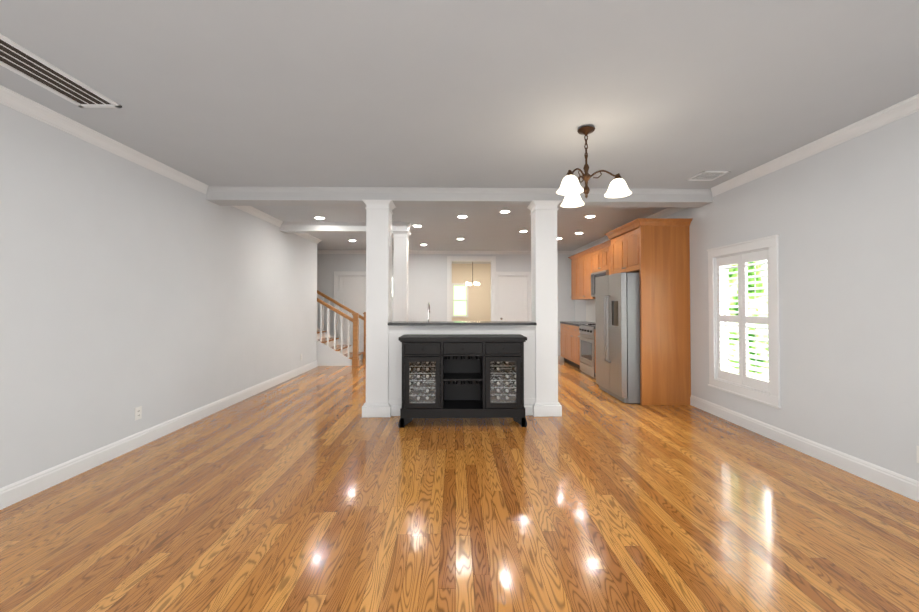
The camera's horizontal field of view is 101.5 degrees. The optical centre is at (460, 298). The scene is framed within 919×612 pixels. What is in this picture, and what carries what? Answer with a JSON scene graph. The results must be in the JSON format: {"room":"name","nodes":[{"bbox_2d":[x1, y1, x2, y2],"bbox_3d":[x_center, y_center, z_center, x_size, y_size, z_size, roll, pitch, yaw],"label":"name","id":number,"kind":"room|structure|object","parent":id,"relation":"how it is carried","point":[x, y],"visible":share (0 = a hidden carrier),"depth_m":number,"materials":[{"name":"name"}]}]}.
{"room":"living room","nodes":[
{"label":"living room","id":0,"kind":"room"},
{"bbox_2d":[0,103,316,487],"bbox_3d":[-3.037,0.015,3.034,0.150,2.680,9.800,0,-1,-1],"label":"wall","id":1,"kind":"structure","parent":0,"point":[127,287],"depth_m":3.25,"materials":[{"name":"paint"}]},
{"bbox_2d":[0,85,207,193],"bbox_3d":[-2.895,-1.311,1.276,0.074,0.083,6.240,0,-1,-1],"label":"crown molding","id":2,"kind":"structure","parent":1,"relation":"attached to","point":[59,121],"depth_m":2.95,"materials":[{"name":"white wood"}]},
{"bbox_2d":[135,406,141,420],"bbox_3d":[-2.965,1.052,3.449,0.009,0.114,0.070,0,-1,-1],"label":"electrical outlet plate","id":3,"kind":"object","parent":1,"relation":"attached to","point":[138,412],"depth_m":3.45,"materials":[{"name":"white plastic"}]},
{"bbox_2d":[0,360,317,509],"bbox_3d":[-2.954,1.289,3.023,0.016,0.132,9.816,0,-1,-1],"label":"baseboard","id":4,"kind":"structure","parent":1,"relation":"attached to","point":[29,486],"depth_m":3.23,"materials":[{"name":"white wood"}]},
{"bbox_2d":[233,206,319,243],"bbox_3d":[-2.980,-1.233,6.342,0.074,0.083,3.374,0,-1,-1],"label":"crown molding","id":5,"kind":"structure","parent":1,"relation":"attached to","point":[251,210],"depth_m":5.77,"materials":[{"name":"white wood"}]},
{"bbox_2d":[317,254,574,355],"bbox_3d":[-1.023,0.117,9.643,8.200,2.680,0.150,0,-1,-1],"label":"wall","id":6,"kind":"structure","parent":0,"point":[427,278],"depth_m":9.58,"materials":[{"name":"paint"}]},
{"bbox_2d":[334,271,365,339],"bbox_3d":[-2.722,0.380,9.594,1.004,2.152,0.183,0,-1,-1],"label":"trim","id":7,"kind":"structure","parent":6,"relation":"attached to","point":[337,274],"depth_m":9.52,"materials":[{"name":"white wood"}]},
{"bbox_2d":[339,276,365,352],"bbox_3d":[-2.722,0.433,9.550,0.764,2.020,0.099,0,-1,-1],"label":"door","id":8,"kind":"structure","parent":6,"relation":"attached to","point":[352,292],"depth_m":9.58,"materials":[{"name":"white wood"}]},
{"bbox_2d":[392,275,393,297],"bbox_3d":[-1.886,-0.305,9.549,0.410,0.580,0.019,0,-1,-1],"label":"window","id":9,"kind":"structure","parent":6,"relation":"in","point":[392,284],"depth_m":9.55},
{"bbox_2d":[317,250,575,253],"bbox_3d":[-1.021,-1.184,9.551,7.900,0.083,0.074,0,-1,-1],"label":"crown molding","id":10,"kind":"structure","parent":6,"relation":"attached to","point":[318,251],"depth_m":9.56,"materials":[{"name":"white wood"}]},
{"bbox_2d":[447,256,495,320],"bbox_3d":[0.267,0.186,9.647,1.244,2.542,0.183,0,-1,-1],"label":"trim","id":11,"kind":"structure","parent":6,"relation":"attached to","point":[451,259],"depth_m":9.58,"materials":[{"name":"white wood"}]},
{"bbox_2d":[494,272,530,320],"bbox_3d":[1.337,0.381,9.662,0.984,2.152,0.183,0,-1,-1],"label":"trim","id":12,"kind":"structure","parent":6,"relation":"attached to","point":[527,274],"depth_m":9.59,"materials":[{"name":"white wood"}]},
{"bbox_2d":[499,276,527,320],"bbox_3d":[1.338,0.434,9.618,0.744,2.020,0.099,0,-1,-1],"label":"door","id":13,"kind":"structure","parent":6,"relation":"attached to","point":[512,298],"depth_m":9.65,"materials":[{"name":"white wood"}]},
{"bbox_2d":[0,356,918,611],"bbox_3d":[-0.955,1.454,5.547,8.500,0.120,15.200,0,-1,-1],"label":"floor","id":14,"kind":"structure","parent":0,"point":[313,490],"depth_m":2.29,"materials":[{"name":"brown wood"}]},
{"bbox_2d":[317,290,365,365],"bbox_3d":[-3.469,0.241,8.519,2.537,2.397,1.088,0,-1,-1],"label":"staircase","id":15,"kind":"structure","parent":14,"relation":"on","point":[333,351],"depth_m":8.03,"materials":[{"name":"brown wood"}]},
{"bbox_2d":[362,200,395,416],"bbox_3d":[-0.987,0.111,4.537,0.348,2.535,0.348,0,-1,-1],"label":"column","id":16,"kind":"structure","parent":14,"relation":"on","point":[379,213],"depth_m":4.41,"materials":[{"name":"white paint"}]},
{"bbox_2d":[392,231,410,320],"bbox_3d":[-1.018,0.139,6.367,0.308,2.535,0.308,0,-1,-1],"label":"column","id":17,"kind":"structure","parent":14,"relation":"on","point":[400,294],"depth_m":6.26,"materials":[{"name":"white paint"}]},
{"bbox_2d":[398,338,445,427],"bbox_3d":[-0.414,0.919,4.186,0.444,0.908,0.387,0,-1,-1],"label":"base cabinet","id":18,"kind":"object","parent":14,"relation":"on","point":[423,359],"depth_m":4.00,"materials":[{"name":"black paint"}]},
{"bbox_2d":[388,325,535,415],"bbox_3d":[0.014,0.845,4.488,1.740,1.065,0.208,0,-1,-1],"label":"wall","id":19,"kind":"structure","parent":14,"relation":"on","point":[395,333],"depth_m":4.43,"materials":[{"name":"white paint"}]},
{"bbox_2d":[388,321,536,325],"bbox_3d":[0.012,0.297,4.568,1.740,0.033,0.385,0,-1,-1],"label":"countertop","id":20,"kind":"structure","parent":19,"relation":"on","point":[402,323],"depth_m":4.39,"materials":[{"name":"black stone"}]},
{"bbox_2d":[427,303,429,320],"bbox_3d":[-0.385,0.256,4.792,0.110,0.419,0.208,0,-1,-1],"label":"sink faucet","id":21,"kind":"object","parent":20,"relation":"on","point":[428,310],"visible":0.62,"depth_m":4.71,"materials":[{"name":"silver metal"}]},
{"bbox_2d":[446,338,493,417],"bbox_3d":[0.019,0.919,4.193,0.588,0.908,0.387,0,-1,-1],"label":"base cabinet","id":22,"kind":"object","parent":14,"relation":"on","point":[462,375],"depth_m":4.03,"materials":[{"name":"black paint"}]},
{"bbox_2d":[490,338,525,426],"bbox_3d":[0.452,0.920,4.200,0.444,0.908,0.387,0,-1,-1],"label":"base cabinet","id":23,"kind":"object","parent":14,"relation":"on","point":[508,352],"depth_m":4.02,"materials":[{"name":"black paint"}]},
{"bbox_2d":[527,200,561,416],"bbox_3d":[1.012,0.111,4.571,0.348,2.535,0.348,0,-1,-1],"label":"column","id":24,"kind":"structure","parent":14,"relation":"on","point":[544,295],"depth_m":4.44,"materials":[{"name":"white paint"}]},
{"bbox_2d":[560,322,563,356],"bbox_3d":[2.633,1.002,8.506,0.617,0.876,0.518,0,-1,-1],"label":"base cabinet","id":25,"kind":"object","parent":14,"relation":"on","point":[561,323],"depth_m":8.59,"materials":[{"name":"brown wood"}]},
{"bbox_2d":[564,322,579,368],"bbox_3d":[2.644,0.992,7.886,0.617,0.876,0.974,0,-1,-1],"label":"base cabinet","id":26,"kind":"object","parent":14,"relation":"on","point":[571,333],"depth_m":7.93,"materials":[{"name":"brown wood"}]},
{"bbox_2d":[568,322,595,325],"bbox_3d":[2.636,0.537,8.089,0.625,0.040,1.366,0,-1,-1],"label":"countertop","id":27,"kind":"structure","parent":26,"relation":"on","point":[569,323],"depth_m":7.85,"materials":[{"name":"black stone"}]},
{"bbox_2d":[578,324,595,378],"bbox_3d":[2.611,0.891,7.016,0.661,1.050,0.754,0,-1,-1],"label":"stove","id":28,"kind":"object","parent":14,"relation":"on","point":[587,350],"visible":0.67,"depth_m":6.94,"materials":[{"name":"silver metal"}]},
{"bbox_2d":[595,272,639,403],"bbox_3d":[2.505,0.525,5.404,0.908,1.733,0.910,0,-1,-1],"label":"fridge","id":29,"kind":"object","parent":14,"relation":"on","point":[617,305],"visible":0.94,"depth_m":5.03,"materials":[{"name":"grey metal"}]},
{"bbox_2d":[594,330,651,389],"bbox_3d":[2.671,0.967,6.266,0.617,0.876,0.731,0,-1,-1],"label":"base cabinet","id":30,"kind":"object","parent":14,"relation":"on","point":[645,335],"depth_m":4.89,"materials":[{"name":"brown wood"}]},
{"bbox_2d":[0,0,918,263],"bbox_3d":[-0.955,-1.361,5.590,8.500,0.150,15.200,0,-1,-1],"label":"ceiling","id":31,"kind":"structure","parent":0,"point":[666,94],"depth_m":2.38,"materials":[{"name":"paint"}]},
{"bbox_2d":[0,34,121,107],"bbox_3d":[-2.477,-1.333,2.128,0.280,0.012,0.930,0,-1,-1],"label":"ceiling vent","id":32,"kind":"object","parent":31,"relation":"in","point":[16,58],"visible":1,"depth_m":2.25,"materials":[{"name":"white metal"}]},
{"bbox_2d":[280,222,411,233],"bbox_3d":[-1.934,-1.201,6.372,2.168,0.145,0.315,0,-1,-1],"label":"beam","id":33,"kind":"structure","parent":31,"relation":"attached to","point":[329,227],"depth_m":6.26,"materials":[{"name":"paint"}]},
{"bbox_2d":[206,186,712,207],"bbox_3d":[0.013,-1.229,4.574,6.000,0.145,0.335,0,-1,-1],"label":"header beam","id":34,"kind":"structure","parent":31,"relation":"attached to","point":[426,197],"depth_m":4.46,"materials":[{"name":"paint"}]},
{"bbox_2d":[466,262,479,285],"bbox_3d":[0.351,-0.799,11.205,0.352,0.800,0.354,0,-1,21],"label":"light","id":35,"kind":"object","parent":31,"relation":"hanging from","point":[475,283],"visible":0.88,"depth_m":11.21,"materials":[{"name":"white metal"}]},
{"bbox_2d":[499,210,510,213],"bbox_3d":[0.647,-1.282,5.536,0.182,0.009,0.182,-1,-1,44],"label":"recessed light","id":36,"kind":"object","parent":31,"relation":"in","point":[503,211],"depth_m":5.52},
{"bbox_2d":[556,126,631,207],"bbox_3d":[0.990,-1.050,2.946,0.578,0.553,0.558,0,-1,-1],"label":"chandelier","id":37,"kind":"object","parent":31,"relation":"hanging from","point":[570,188],"visible":1,"depth_m":2.86,"materials":[{"name":"white glass"}]},
{"bbox_2d":[687,171,729,180],"bbox_3d":[2.623,-1.306,3.989,0.280,0.010,0.280,0,-1,-1],"label":"ceiling vent","id":38,"kind":"object","parent":31,"relation":"in","point":[707,175],"visible":0.98,"depth_m":3.98,"materials":[{"name":"white metal"}]},
{"bbox_2d":[452,264,490,320],"bbox_3d":[0.226,0.163,12.664,3.400,2.680,0.150,0,-1,-1],"label":"wall","id":39,"kind":"structure","parent":0,"point":[479,302],"depth_m":12.59,"materials":[{"name":"beige paint"}]},
{"bbox_2d":[452,283,467,316],"bbox_3d":[-0.034,0.053,12.661,0.560,1.140,0.210,0,-1,-1],"label":"window","id":40,"kind":"structure","parent":39,"relation":"in","point":[459,301],"depth_m":12.74,"materials":[{"name":"white glass"}]},
{"bbox_2d":[575,111,918,480],"bbox_3d":[3.097,0.030,4.012,0.150,2.680,11.550,0,-1,-1],"label":"wall","id":41,"kind":"structure","parent":0,"point":[841,220],"depth_m":3.00,"materials":[{"name":"paint"}]},
{"bbox_2d":[572,254,575,299],"bbox_3d":[2.763,-0.482,8.530,0.357,1.004,0.520,0,-1,-1],"label":"upper cabinet","id":42,"kind":"object","parent":41,"relation":"attached to","point":[574,256],"depth_m":8.56,"materials":[{"name":"brown wood"}]},
{"bbox_2d":[576,251,583,299],"bbox_3d":[2.770,-0.489,8.105,0.357,1.004,0.582,0,-1,-1],"label":"upper cabinet","id":43,"kind":"object","parent":41,"relation":"attached to","point":[579,257],"depth_m":8.16,"materials":[{"name":"brown wood"}]},
{"bbox_2d":[584,250,594,301],"bbox_3d":[2.778,-0.495,7.680,0.357,1.004,0.520,0,-1,-1],"label":"upper cabinet","id":44,"kind":"object","parent":41,"relation":"attached to","point":[587,253],"depth_m":7.76,"materials":[{"name":"brown wood"}]},
{"bbox_2d":[588,270,591,297],"bbox_3d":[2.748,-0.306,7.303,0.428,0.534,0.219,0,-1,-1],"label":"upper cabinet","id":45,"kind":"object","parent":41,"relation":"attached to","point":[589,271],"depth_m":7.57,"materials":[{"name":"brown wood"}]},
{"bbox_2d":[592,242,607,265],"bbox_3d":[2.788,-0.760,7.044,0.357,0.494,0.760,0,-1,-1],"label":"upper cabinet","id":46,"kind":"object","parent":41,"relation":"attached to","point":[599,253],"depth_m":7.02,"materials":[{"name":"brown wood"}]},
{"bbox_2d":[592,266,607,297],"bbox_3d":[2.755,-0.312,6.936,0.428,0.534,0.551,0,-1,-1],"label":"upper cabinet","id":47,"kind":"object","parent":41,"relation":"attached to","point":[597,271],"depth_m":7.17,"materials":[{"name":"brown wood"}]},
{"bbox_2d":[572,208,684,252],"bbox_3d":[2.933,-1.220,7.159,0.074,0.083,4.810,0,-1,-1],"label":"crown molding","id":48,"kind":"structure","parent":41,"relation":"attached to","point":[668,211],"depth_m":5.84,"materials":[{"name":"white wood"}]},
{"bbox_2d":[608,234,651,277],"bbox_3d":[2.677,-0.661,5.630,0.627,0.572,0.532,0,-1,-1],"label":"upper cabinet","id":49,"kind":"object","parent":41,"relation":"attached to","point":[614,243],"depth_m":5.74,"materials":[{"name":"brown wood"}]},
{"bbox_2d":[640,278,651,297],"bbox_3d":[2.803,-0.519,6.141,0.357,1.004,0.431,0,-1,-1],"label":"upper cabinet","id":50,"kind":"object","parent":41,"relation":"attached to","point":[645,283],"depth_m":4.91,"materials":[{"name":"brown wood"}]},
{"bbox_2d":[620,226,689,273],"bbox_3d":[2.684,-0.667,5.222,0.627,0.572,0.532,0,-1,-1],"label":"upper cabinet","id":51,"kind":"object","parent":41,"relation":"attached to","point":[654,253],"depth_m":4.92,"materials":[{"name":"brown wood"}]},
{"bbox_2d":[707,235,781,408],"bbox_3d":[3.082,0.221,4.053,0.180,1.650,0.990,0,-1,-1],"label":"window","id":52,"kind":"structure","parent":41,"relation":"in","point":[772,398],"depth_m":3.90,"materials":[{"name":"white wood"}]},
{"bbox_2d":[716,249,770,392],"bbox_3d":[3.047,0.221,4.053,0.061,1.412,0.772,0,-1,-1],"label":"window shutters","id":53,"kind":"object","parent":52,"relation":"attached to","point":[742,319],"visible":0.9,"depth_m":4.03,"materials":[{"name":"white wood"}]},
{"bbox_2d":[690,395,918,501],"bbox_3d":[3.055,1.266,1.556,0.016,0.132,6.680,0,-1,-1],"label":"baseboard","id":54,"kind":"structure","parent":41,"relation":"attached to","point":[908,487],"depth_m":3.14,"materials":[{"name":"white wood"}]},
{"bbox_2d":[711,94,918,196],"bbox_3d":[3.030,-1.309,1.376,0.074,0.083,6.240,0,-1,-1],"label":"crown molding","id":55,"kind":"structure","parent":41,"relation":"attached to","point":[904,108],"depth_m":3.05,"materials":[{"name":"white wood"}]},
{"bbox_2d":[916,446,918,462],"bbox_3d":[3.044,1.036,2.470,0.009,0.114,0.070,0,-1,-1],"label":"electrical outlet plate","id":56,"kind":"object","parent":41,"relation":"attached to","point":[917,447],"depth_m":2.50,"materials":[{"name":"white plastic"}]},
{"label":"outside","id":57,"kind":"structure","parent":0,"visible":0},
{"bbox_2d":[728,260,768,380],"bbox_3d":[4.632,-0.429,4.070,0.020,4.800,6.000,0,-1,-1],"label":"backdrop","id":58,"kind":"structure","parent":57,"point":[750,292],"depth_m":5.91,"materials":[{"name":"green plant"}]}
]}

